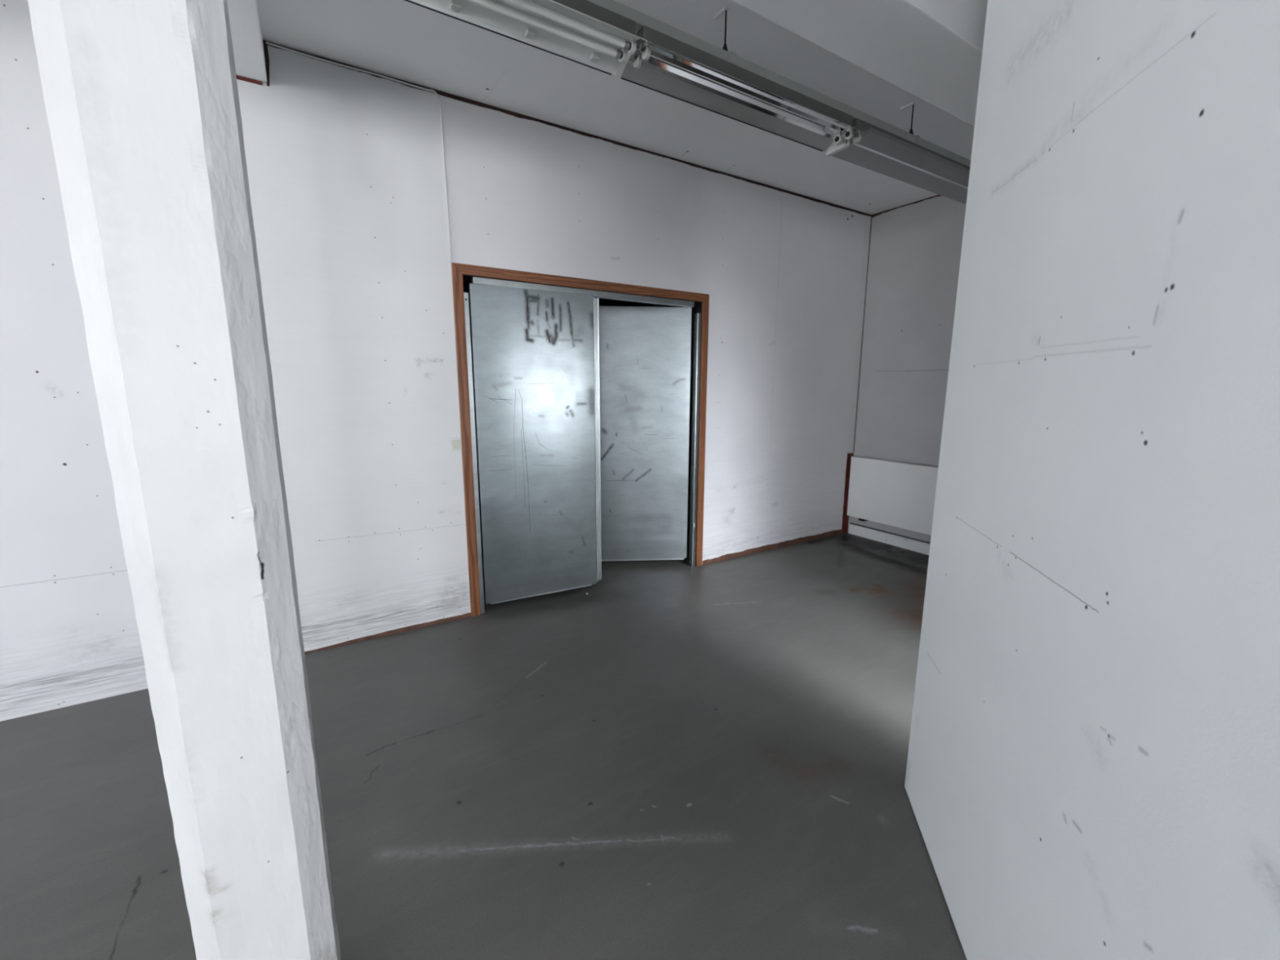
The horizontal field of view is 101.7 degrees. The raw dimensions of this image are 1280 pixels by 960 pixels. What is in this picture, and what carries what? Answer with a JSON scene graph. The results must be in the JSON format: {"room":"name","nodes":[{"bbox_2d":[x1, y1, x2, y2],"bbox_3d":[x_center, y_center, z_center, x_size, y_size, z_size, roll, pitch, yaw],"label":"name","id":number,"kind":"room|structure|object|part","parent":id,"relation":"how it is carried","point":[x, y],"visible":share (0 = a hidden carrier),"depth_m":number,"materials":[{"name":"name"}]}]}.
{"room":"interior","nodes":[
{"label":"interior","id":0,"kind":"room"},
{"bbox_2d":[0,0,871,721],"bbox_3d":[-3.238,-0.400,1.849,12.925,3.010,0.200,-6,12,-32],"label":"wall","id":1,"kind":"structure","parent":0,"point":[345,166],"depth_m":2.85,"materials":[{"name":"white paint"}]},
{"bbox_2d":[235,75,262,85],"bbox_3d":[-1.896,-1.821,2.323,0.350,0.013,0.009,-6,12,-32],"label":"trim","id":2,"kind":"structure","parent":1,"relation":"attached to","point":[239,77],"depth_m":2.38,"materials":[{"name":"brown wood"}]},
{"bbox_2d":[262,40,269,86],"bbox_3d":[-1.726,-1.928,2.413,0.020,0.188,0.007,-6,12,-32],"label":"trim","id":3,"kind":"structure","parent":1,"relation":"attached to","point":[265,46],"depth_m":2.41,"materials":[{"name":"black"}]},
{"bbox_2d":[266,41,452,262],"bbox_3d":[-1.392,-1.624,2.675,0.778,0.861,0.014,-6,12,-32],"label":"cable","id":4,"kind":"object","parent":1,"relation":"attached to","point":[267,42],"visible":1,"depth_m":2.73,"materials":[{"name":"white plastic"}]},
{"bbox_2d":[304,612,471,653],"bbox_3d":[-1.568,0.911,3.030,1.155,0.027,0.005,-6,12,-32],"label":"baseboard","id":5,"kind":"structure","parent":1,"relation":"attached to","point":[467,615],"depth_m":3.11,"materials":[{"name":"brown wood"}]},
{"bbox_2d":[449,437,462,451],"bbox_3d":[-1.099,-0.211,3.116,0.065,0.082,0.019,-6,12,-32],"label":"light switch","id":6,"kind":"object","parent":1,"relation":"attached to","point":[455,443],"visible":1,"depth_m":3.11,"materials":[{"name":"white plastic"}]},
{"bbox_2d":[266,40,871,216],"bbox_3d":[0.200,-2.215,3.591,4.540,0.021,0.005,-6,12,-32],"label":"trim","id":7,"kind":"structure","parent":1,"relation":"attached to","point":[439,92],"depth_m":3.15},
{"bbox_2d":[451,262,709,617],"bbox_3d":[-0.388,-0.295,3.804,1.875,2.138,0.525,-6,12,-32],"label":"door","id":8,"kind":"structure","parent":1,"relation":"in","point":[589,419],"depth_m":3.48,"materials":[{"name":"grey metal"}]},
{"bbox_3d":[-1.048,-0.182,3.157,0.058,2.138,0.014,-6,12,-32],"label":"architrave","id":9,"kind":"part","parent":8,"relation":"part of","materials":[{"name":"brown wood"}]},
{"bbox_3d":[-0.274,-1.288,3.450,1.875,0.058,0.014,-6,12,-32],"label":"architrave","id":10,"kind":"part","parent":8,"relation":"part of","materials":[{"name":"brown wood"}]},
{"bbox_3d":[0.491,-0.346,4.109,0.058,2.138,0.014,-6,12,-32],"label":"architrave","id":11,"kind":"part","parent":8,"relation":"part of","materials":[{"name":"brown wood"}]},
{"bbox_2d":[702,528,841,564],"bbox_3d":[1.277,0.595,4.788,1.788,0.053,0.005,-6,12,-32],"label":"baseboard","id":12,"kind":"structure","parent":1,"relation":"attached to","point":[801,540],"depth_m":4.75,"materials":[{"name":"brown wood"}]},
{"bbox_2d":[841,453,853,533],"bbox_3d":[2.074,0.135,5.213,0.097,0.815,0.005,-6,12,-32],"label":"trim","id":13,"kind":"structure","parent":1,"relation":"attached to","point":[845,517],"depth_m":5.21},
{"bbox_2d":[853,217,871,452],"bbox_3d":[2.120,-1.343,4.973,0.007,2.170,0.007,-6,12,-32],"label":"trim","id":14,"kind":"structure","parent":1,"relation":"attached to","point":[871,217],"depth_m":4.96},
{"bbox_2d":[0,532,966,959],"bbox_3d":[-0.142,2.060,-2.717,12.940,0.200,15.400,-6,12,-32],"label":"floor","id":15,"kind":"structure","parent":0,"point":[667,759],"depth_m":1.92,"materials":[{"name":"grey paint"}]},
{"bbox_2d":[27,0,340,959],"bbox_3d":[-0.817,-0.066,0.975,0.233,2.680,0.236,-6,12,-32],"label":"concrete column","id":16,"kind":"structure","parent":15,"relation":"on","point":[141,97],"depth_m":0.89,"materials":[{"name":"white paint"}]},
{"bbox_2d":[462,281,680,536],"bbox_3d":[-0.784,-0.704,4.486,3.300,2.700,1.677,-6,12,-32],"label":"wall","id":17,"kind":"structure","parent":0,"point":[602,302],"depth_m":5.46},
{"bbox_2d":[257,0,974,214],"bbox_3d":[0.337,-0.965,-4.027,12.925,0.200,13.623,-6,12,-32],"label":"ceiling","id":18,"kind":"structure","parent":0,"point":[400,39],"depth_m":2.71,"materials":[{"name":"grey paint"}]},
{"bbox_2d":[226,0,266,82],"bbox_3d":[-1.413,-1.784,1.594,0.339,0.180,1.723,-6,12,-32],"label":"ceiling beam","id":19,"kind":"structure","parent":18,"relation":"attached to","point":[243,15],"depth_m":2.11,"materials":[{"name":"grey paint"}]},
{"bbox_2d":[586,0,970,167],"bbox_3d":[0.856,-1.927,2.531,4.450,0.210,0.094,-6,12,-32],"label":"rail","id":20,"kind":"object","parent":18,"relation":"hanging from","point":[641,19],"visible":0.6,"depth_m":2.27,"materials":[{"name":"grey metal"}]},
{"bbox_2d":[404,0,648,75],"bbox_3d":[-0.537,-1.617,1.692,1.185,0.112,0.245,-6,12,-32],"label":"fitting","id":21,"kind":"object","parent":20,"relation":"attached to","point":[585,33],"visible":1,"depth_m":1.86,"materials":[{"name":"metal"}]},
{"bbox_3d":[0.360,-1.904,2.192,0.006,0.139,0.006,7,12,35],"label":"hanger rod","id":22,"kind":"part","parent":20,"relation":"part of","materials":[{"name":"metal"}]},
{"bbox_2d":[620,25,865,151],"bbox_3d":[0.520,-1.730,2.345,1.260,0.112,0.246,-6,12,-32],"label":"fitting","id":23,"kind":"object","parent":20,"relation":"attached to","point":[665,64],"visible":0.98,"depth_m":2.30,"materials":[{"name":"metal"}]},
{"bbox_2d":[844,131,849,137],"bbox_3d":[1.048,-1.746,2.632,0.006,0.024,0.024,-6,12,-32],"label":"socket","id":24,"kind":"object","parent":23,"relation":"attached to","point":[846,133],"depth_m":2.63,"materials":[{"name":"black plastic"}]},
{"bbox_2d":[826,118,969,204],"bbox_3d":[1.691,-1.855,3.083,1.470,0.116,0.246,-6,12,-32],"label":"fitting","id":25,"kind":"object","parent":20,"relation":"attached to","point":[877,149],"visible":0.77,"depth_m":2.93,"materials":[{"name":"metal"}]},
{"bbox_3d":[1.520,-2.027,2.909,0.006,0.139,0.006,-1,10,-10],"label":"hanger rod","id":26,"kind":"part","parent":20,"relation":"part of","materials":[{"name":"metal"}]},
{"bbox_2d":[731,0,987,126],"bbox_3d":[-2.174,-1.418,-0.047,12.525,0.330,0.306,-6,12,-32],"label":"ceiling beam","id":27,"kind":"structure","parent":18,"relation":"attached to","point":[931,50],"depth_m":1.87,"materials":[{"name":"grey paint"}]},
{"bbox_2d":[847,195,966,542],"bbox_3d":[3.207,-0.674,3.527,0.200,3.010,3.773,-6,12,-32],"label":"wall","id":28,"kind":"structure","parent":0,"point":[915,250],"depth_m":4.60,"materials":[{"name":"white paint"}]},
{"bbox_2d":[848,522,930,555],"bbox_3d":[2.803,0.681,4.185,0.038,0.109,2.590,-6,12,-32],"label":"baseboard","id":29,"kind":"structure","parent":28,"relation":"attached to","point":[904,542],"depth_m":4.88,"materials":[{"name":"white paint"}]},
{"bbox_2d":[846,456,937,535],"bbox_3d":[2.678,0.235,4.257,0.094,0.620,2.178,-6,12,-32],"label":"panel radiator","id":30,"kind":"object","parent":28,"relation":"attached to","point":[891,493],"visible":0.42,"depth_m":4.75,"materials":[{"name":"white metal"}]},
{"bbox_2d":[871,194,941,217],"bbox_3d":[2.357,-2.353,4.418,0.005,0.028,0.870,-6,12,-32],"label":"trim","id":31,"kind":"structure","parent":28,"relation":"attached to","point":[938,195],"depth_m":4.52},
{"bbox_2d":[904,0,1279,959],"bbox_3d":[0.825,-0.194,0.781,0.096,3.012,1.809,3,10,13],"label":"wall partition","id":32,"kind":"structure","parent":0,"point":[1093,767],"depth_m":0.87,"materials":[{"name":"white paint"}]}
]}

